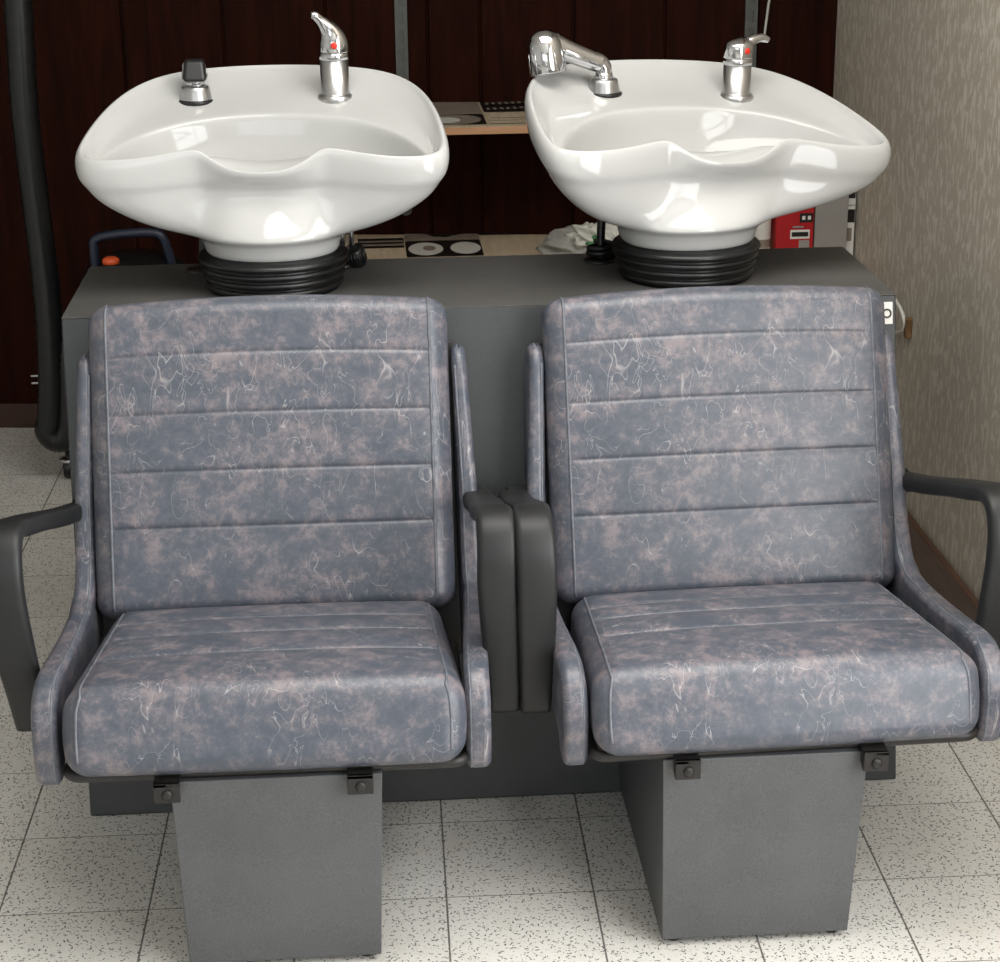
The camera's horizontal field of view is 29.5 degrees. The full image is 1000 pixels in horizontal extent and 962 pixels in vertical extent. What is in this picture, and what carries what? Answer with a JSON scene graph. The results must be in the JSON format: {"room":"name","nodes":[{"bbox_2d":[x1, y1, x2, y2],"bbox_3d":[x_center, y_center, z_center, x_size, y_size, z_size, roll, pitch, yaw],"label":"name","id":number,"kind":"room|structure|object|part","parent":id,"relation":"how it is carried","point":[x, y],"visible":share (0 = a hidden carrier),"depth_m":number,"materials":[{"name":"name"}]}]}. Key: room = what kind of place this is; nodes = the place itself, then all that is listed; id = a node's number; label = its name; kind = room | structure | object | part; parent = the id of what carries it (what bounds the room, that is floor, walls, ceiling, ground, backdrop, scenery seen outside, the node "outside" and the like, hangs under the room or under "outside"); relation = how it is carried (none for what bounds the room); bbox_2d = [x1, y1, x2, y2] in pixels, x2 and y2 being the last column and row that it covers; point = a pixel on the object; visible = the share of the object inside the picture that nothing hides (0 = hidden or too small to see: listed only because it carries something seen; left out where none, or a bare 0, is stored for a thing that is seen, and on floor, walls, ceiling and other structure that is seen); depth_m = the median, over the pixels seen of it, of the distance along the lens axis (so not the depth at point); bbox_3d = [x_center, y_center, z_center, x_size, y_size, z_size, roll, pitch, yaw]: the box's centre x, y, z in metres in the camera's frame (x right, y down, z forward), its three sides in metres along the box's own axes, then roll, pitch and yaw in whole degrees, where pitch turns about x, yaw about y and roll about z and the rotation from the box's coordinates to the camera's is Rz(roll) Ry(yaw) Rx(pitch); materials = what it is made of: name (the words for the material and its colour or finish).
{"room":"salon","nodes":[
{"label":"salon","id":0,"kind":"room"},
{"bbox_2d":[0,0,837,402],"bbox_3d":[-1.242,-1.404,5.286,4.742,2.600,0.099,0,20,2],"label":"wall","id":1,"kind":"structure","parent":0,"point":[89,54],"depth_m":5.29,"materials":[{"name":"brown wood"}]},
{"bbox_2d":[0,403,37,427],"bbox_3d":[-1.325,-0.196,5.659,4.329,0.075,0.015,0,20,2],"label":"baseboard","id":2,"kind":"structure","parent":1,"relation":"attached to","point":[12,415],"depth_m":5.66,"materials":[{"name":"brown wood"}]},
{"bbox_2d":[394,0,411,215],"bbox_3d":[-0.276,-1.564,5.129,0.034,1.713,0.008,-2,20,-4],"label":"shelf standard","id":3,"kind":"object","parent":1,"relation":"attached to","point":[400,6],"visible":0.35,"depth_m":5.25,"materials":[{"name":"metal"}]},
{"bbox_2d":[345,232,548,258],"bbox_3d":[0.155,-0.628,5.230,1.525,0.024,0.660,-2,20,-4],"label":"wall shelf","id":4,"kind":"object","parent":1,"relation":"attached to","point":[431,245],"visible":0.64,"depth_m":5.30,"materials":[{"name":"brown wood"}]},
{"bbox_2d":[535,224,586,254],"bbox_3d":[0.236,-0.640,5.086,0.281,0.102,0.211,8,21,23],"label":"towel","id":5,"kind":"object","parent":4,"relation":"on","point":[556,242],"visible":0.25,"depth_m":5.04,"materials":[{"name":"grey fabric"}]},
{"bbox_2d":[564,222,618,248],"bbox_3d":[0.259,-0.651,5.020,0.138,0.078,0.132,-11,22,-26],"label":"plastic bag","id":6,"kind":"object","parent":5,"relation":"on","point":[585,234],"visible":0.41,"depth_m":5.00,"materials":[{"name":"white plastic"}]},
{"bbox_2d":[585,235,596,244],"bbox_3d":[0.254,-0.627,4.987,0.057,0.036,0.049,10,22,27],"label":"print","id":7,"kind":"object","parent":6,"relation":"attached to","point":[589,239],"depth_m":4.98,"materials":[{"name":"green plastic"}]},
{"bbox_2d":[755,220,770,248],"bbox_3d":[0.697,-0.665,5.058,0.049,0.160,0.049,-2,20,-4],"label":"bottle","id":8,"kind":"object","parent":4,"relation":"on","point":[763,232],"visible":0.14,"depth_m":5.04,"materials":[{"name":"white plastic"}]},
{"bbox_2d":[759,238,770,247],"bbox_3d":[0.697,-0.638,5.067,0.049,0.022,0.049,-2,20,-4],"label":"print","id":9,"kind":"object","parent":8,"relation":"attached to","point":[765,242],"depth_m":5.05},
{"bbox_2d":[770,207,813,247],"bbox_3d":[0.776,-0.693,5.053,0.100,0.215,0.083,-2,20,-4],"label":"box","id":10,"kind":"object","parent":4,"relation":"on","point":[793,230],"visible":0.38,"depth_m":5.02,"materials":[{"name":"red cardboard"}]},
{"bbox_2d":[813,195,848,248],"bbox_3d":[0.873,-0.722,5.065,0.088,0.260,0.095,-2,20,-4],"label":"box","id":11,"kind":"object","parent":4,"relation":"on","point":[831,218],"visible":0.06,"depth_m":5.03,"materials":[{"name":"grey cardboard"}]},
{"bbox_2d":[846,192,855,254],"bbox_3d":[0.929,-0.730,5.100,0.023,0.250,0.112,-2,20,-4],"label":"carton","id":12,"kind":"object","parent":4,"relation":"on","point":[852,197],"visible":0.25,"depth_m":5.06,"materials":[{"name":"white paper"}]},
{"bbox_2d":[432,101,527,134],"bbox_3d":[0.071,-0.997,5.144,1.370,0.029,0.497,-2,20,-4],"label":"wall shelf","id":13,"kind":"object","parent":1,"relation":"attached to","point":[506,117],"visible":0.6,"depth_m":5.04,"materials":[{"name":"brown wood"}]},
{"bbox_2d":[744,0,757,67],"bbox_3d":[0.684,-1.560,5.090,0.034,1.713,0.008,-2,20,-4],"label":"shelf standard","id":14,"kind":"object","parent":1,"relation":"attached to","point":[751,6],"visible":0.08,"depth_m":5.20,"materials":[{"name":"metal"}]},
{"bbox_2d":[763,0,770,34],"bbox_3d":[0.733,-1.759,5.003,0.042,1.180,0.007,-2,20,-4],"label":"cable","id":15,"kind":"object","parent":1,"relation":"attached to","point":[768,3],"visible":0.71,"depth_m":5.18,"materials":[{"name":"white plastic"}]},
{"bbox_3d":[-1.248,-1.783,4.813,0.067,0.055,0.533,-2,20,-4],"label":"hook","id":16,"kind":"object","parent":1,"relation":"attached to","visible":0},
{"bbox_2d":[3,0,68,452],"bbox_3d":[-1.203,-0.924,4.893,0.153,1.777,0.123,-2,20,-4],"label":"hose","id":17,"kind":"object","parent":16,"relation":"hanging from","point":[51,427],"visible":0.83,"depth_m":4.93,"materials":[{"name":"black rubber"}]},
{"bbox_2d":[0,428,999,961],"bbox_3d":[-0.975,1.009,2.567,4.700,0.120,7.450,-2,20,-4],"label":"floor","id":18,"kind":"structure","parent":0,"point":[539,878],"depth_m":3.30,"materials":[{"name":"stone"}]},
{"bbox_2d":[59,228,186,477],"bbox_3d":[-0.991,-0.330,5.077,0.440,0.714,0.340,-2,20,-4],"label":"vacuum cleaner","id":19,"kind":"object","parent":18,"relation":"on","point":[136,256],"visible":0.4,"depth_m":4.93,"materials":[{"name":"black plastic"}]},
{"bbox_2d":[102,256,119,264],"bbox_3d":[-1.008,-0.571,4.918,0.044,0.018,0.044,-2,20,-4],"label":"switch","id":20,"kind":"object","parent":19,"relation":"attached to","point":[108,260],"depth_m":4.90,"materials":[{"name":"orange plastic"}]},
{"bbox_3d":[-0.956,-0.596,4.951,0.225,0.130,0.035,-2,20,-4],"label":"handle","id":21,"kind":"part","parent":19,"relation":"part of","materials":[{"name":"blue plastic"}]},
{"bbox_3d":[-0.955,-0.328,5.089,0.324,0.580,0.324,-2,20,-4],"label":"tank","id":22,"kind":"part","parent":19,"relation":"part of","materials":[{"name":"black plastic"}]},
{"bbox_2d":[0,294,519,961],"bbox_3d":[-0.401,0.220,3.193,0.848,0.934,0.730,-2,20,-3],"label":"chair","id":23,"kind":"object","parent":18,"relation":"on","point":[290,549],"visible":1,"depth_m":3.24,"materials":[{"name":"leather"}]},
{"bbox_3d":[-0.767,0.180,3.165,0.084,0.339,0.430,0,20,0],"label":"armrest","id":24,"kind":"part","parent":23,"relation":"part of","materials":[{"name":"black plastic"}]},
{"bbox_3d":[-0.717,0.123,3.150,0.043,0.524,0.657,-2,20,-3],"label":"panel","id":25,"kind":"part","parent":23,"relation":"part of","materials":[{"name":"leather"}]},
{"bbox_3d":[-0.373,0.331,3.111,0.620,0.188,0.480,-2,20,-3],"label":"seat","id":26,"kind":"part","parent":23,"relation":"part of","materials":[{"name":"leather"}]},
{"bbox_3d":[-0.375,0.366,3.161,0.630,0.018,0.494,-2,20,-3],"label":"seat frame","id":27,"kind":"part","parent":23,"relation":"part of","materials":[{"name":"grey leather"}]},
{"bbox_3d":[-0.400,-0.046,3.349,0.628,0.540,0.253,-2,20,-3],"label":"backrest","id":28,"kind":"part","parent":23,"relation":"part of","materials":[{"name":"leather"}]},
{"bbox_3d":[-0.047,0.101,3.191,0.051,0.524,0.657,-1,20,-2],"label":"panel","id":29,"kind":"part","parent":23,"relation":"part of","materials":[{"name":"leather"}]},
{"bbox_3d":[-0.017,0.156,3.210,0.073,0.339,0.425,-2,20,-3],"label":"armrest","id":30,"kind":"part","parent":23,"relation":"part of","materials":[{"name":"black plastic"}]},
{"bbox_2d":[61,247,895,815],"bbox_3d":[-0.030,0.069,3.671,1.512,0.886,0.611,-2,20,-4],"label":"base cabinet","id":31,"kind":"object","parent":18,"relation":"on","point":[494,306],"visible":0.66,"depth_m":3.53,"materials":[{"name":"grey laminate"}]},
{"bbox_2d":[187,238,204,273],"bbox_3d":[-0.579,-0.481,3.696,0.070,0.146,0.070,-2,20,-4],"label":"shower hose","id":32,"kind":"object","parent":31,"relation":"on","point":[195,269],"visible":0.18,"depth_m":3.70,"materials":[{"name":"black rubber"}]},
{"bbox_2d":[75,11,448,296],"bbox_3d":[-0.430,-0.626,3.590,0.687,0.488,0.465,-1,20,-1],"label":"basin","id":33,"kind":"object","parent":31,"relation":"in","point":[269,166],"visible":1,"depth_m":3.48,"materials":[{"name":"white ceramic"}]},
{"bbox_2d":[182,58,207,86],"bbox_3d":[-0.589,-0.779,3.667,0.048,0.070,0.064,-2,20,-4],"label":"shower","id":34,"kind":"object","parent":33,"relation":"on","point":[194,70],"visible":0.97,"depth_m":3.64,"materials":[{"name":"silver metal"}]},
{"bbox_3d":[-0.432,-0.605,3.595,0.684,0.306,0.460,-1,20,-1],"label":"bowl","id":35,"kind":"part","parent":33,"relation":"part of","materials":[{"name":"white ceramic"}]},
{"bbox_2d":[310,11,351,103],"bbox_3d":[-0.324,-0.817,3.663,0.077,0.180,0.071,-2,20,-4],"label":"mixer tap","id":36,"kind":"object","parent":33,"relation":"on","point":[334,84],"depth_m":3.65,"materials":[{"name":"silver metal"}]},
{"bbox_2d":[340,232,366,268],"bbox_3d":[-0.300,-0.482,3.727,0.077,0.127,0.073,-2,20,-4],"label":"stem","id":37,"kind":"object","parent":31,"relation":"on","point":[357,257],"visible":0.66,"depth_m":3.72,"materials":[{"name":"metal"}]},
{"bbox_3d":[-0.299,-0.442,3.732,0.077,0.047,0.054,-2,20,-4],"label":"knob","id":38,"kind":"part","parent":37,"relation":"part of","materials":[{"name":"black plastic"}]},
{"bbox_3d":[-0.042,-0.383,3.622,1.512,0.002,0.401,-2,20,-4],"label":"panel","id":39,"kind":"part","parent":31,"relation":"part of","materials":[{"name":"laminate"}]},
{"bbox_2d":[583,219,615,263],"bbox_3d":[0.199,-0.505,3.739,0.070,0.146,0.070,-2,20,-4],"label":"shower hose","id":40,"kind":"object","parent":31,"relation":"on","point":[601,251],"visible":0.81,"depth_m":3.74,"materials":[{"name":"black rubber"}]},
{"bbox_2d":[524,33,890,288],"bbox_3d":[0.361,-0.626,3.659,0.694,0.424,0.450,-7,21,-17],"label":"basin","id":41,"kind":"object","parent":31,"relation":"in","point":[687,159],"visible":0.99,"depth_m":3.55,"materials":[{"name":"white ceramic"}]},
{"bbox_2d":[527,30,612,79],"bbox_3d":[0.139,-0.814,3.654,0.174,0.108,0.076,-5,20,-12],"label":"shower","id":42,"kind":"object","parent":41,"relation":"on","point":[549,51],"visible":1,"depth_m":3.63,"materials":[{"name":"silver metal"}]},
{"bbox_3d":[0.146,-0.826,3.664,0.119,0.081,0.045,-6,20,-16],"label":"handle","id":43,"kind":"part","parent":42,"relation":"part of","materials":[{"name":"silver metal"}]},
{"bbox_2d":[720,33,769,102],"bbox_3d":[0.483,-0.813,3.752,0.102,0.136,0.070,-2,20,-4],"label":"mixer tap","id":44,"kind":"object","parent":41,"relation":"on","point":[737,85],"depth_m":3.73,"materials":[{"name":"silver metal"}]},
{"bbox_2d":[498,285,999,940],"bbox_3d":[0.425,0.194,3.248,0.845,0.929,0.736,-3,20,-5],"label":"chair","id":45,"kind":"object","parent":18,"relation":"on","point":[717,571],"visible":1,"depth_m":3.26,"materials":[{"name":"leather"}]},
{"bbox_3d":[0.039,0.029,3.384,0.054,0.032,0.050,-3,20,-5],"label":"arm mount","id":46,"kind":"part","parent":45,"relation":"part of","materials":[{"name":"black plastic"}]},
{"bbox_3d":[0.040,0.156,3.207,0.069,0.339,0.425,-3,20,-5],"label":"armrest","id":47,"kind":"part","parent":45,"relation":"part of","materials":[{"name":"black plastic"}]},
{"bbox_3d":[0.084,0.099,3.193,0.046,0.524,0.657,-3,20,-5],"label":"panel","id":48,"kind":"part","parent":45,"relation":"part of","materials":[{"name":"leather"}]},
{"bbox_3d":[0.392,-0.070,3.402,0.620,0.534,0.251,-3,20,-5],"label":"backrest","id":49,"kind":"part","parent":45,"relation":"part of","materials":[{"name":"leather"}]},
{"bbox_3d":[0.428,0.338,3.215,0.630,0.018,0.494,-3,20,-5],"label":"seat frame","id":50,"kind":"part","parent":45,"relation":"part of","materials":[{"name":"grey leather"}]},
{"bbox_3d":[0.431,0.303,3.165,0.620,0.188,0.480,-3,20,-5],"label":"seat","id":51,"kind":"part","parent":45,"relation":"part of","materials":[{"name":"leather"}]},
{"bbox_3d":[0.743,0.070,3.255,0.045,0.524,0.657,-3,20,-7],"label":"panel","id":52,"kind":"part","parent":45,"relation":"part of","materials":[{"name":"leather"}]},
{"bbox_3d":[0.785,0.123,3.277,0.082,0.339,0.428,-4,20,-8],"label":"armrest","id":53,"kind":"part","parent":45,"relation":"part of","materials":[{"name":"black plastic"}]},
{"bbox_2d":[833,0,999,600],"bbox_3d":[1.220,-0.382,2.352,0.155,2.600,7.250,-2,20,-4],"label":"wall","id":54,"kind":"structure","parent":0,"point":[925,74],"depth_m":4.34,"materials":[{"name":"paint"}]},
{"bbox_2d":[896,298,912,338],"bbox_3d":[0.972,-0.406,4.664,0.023,0.096,0.196,-3,20,-6],"label":"cable loop","id":55,"kind":"object","parent":54,"relation":"attached to","point":[907,322],"visible":0.68,"depth_m":4.58,"materials":[{"name":"white plastic"}]},
{"bbox_3d":[0.970,-0.408,4.670,0.018,0.096,0.184,-1,20,-2],"label":"cord","id":56,"kind":"part","parent":55,"relation":"part of","materials":[{"name":"white plastic"}]},
{"bbox_2d":[907,511,978,620],"bbox_3d":[1.170,0.904,2.477,0.016,0.096,6.530,-2,20,-4],"label":"baseboard","id":57,"kind":"structure","parent":54,"relation":"attached to","point":[933,567],"depth_m":4.38,"materials":[{"name":"brown wood"}]}
]}

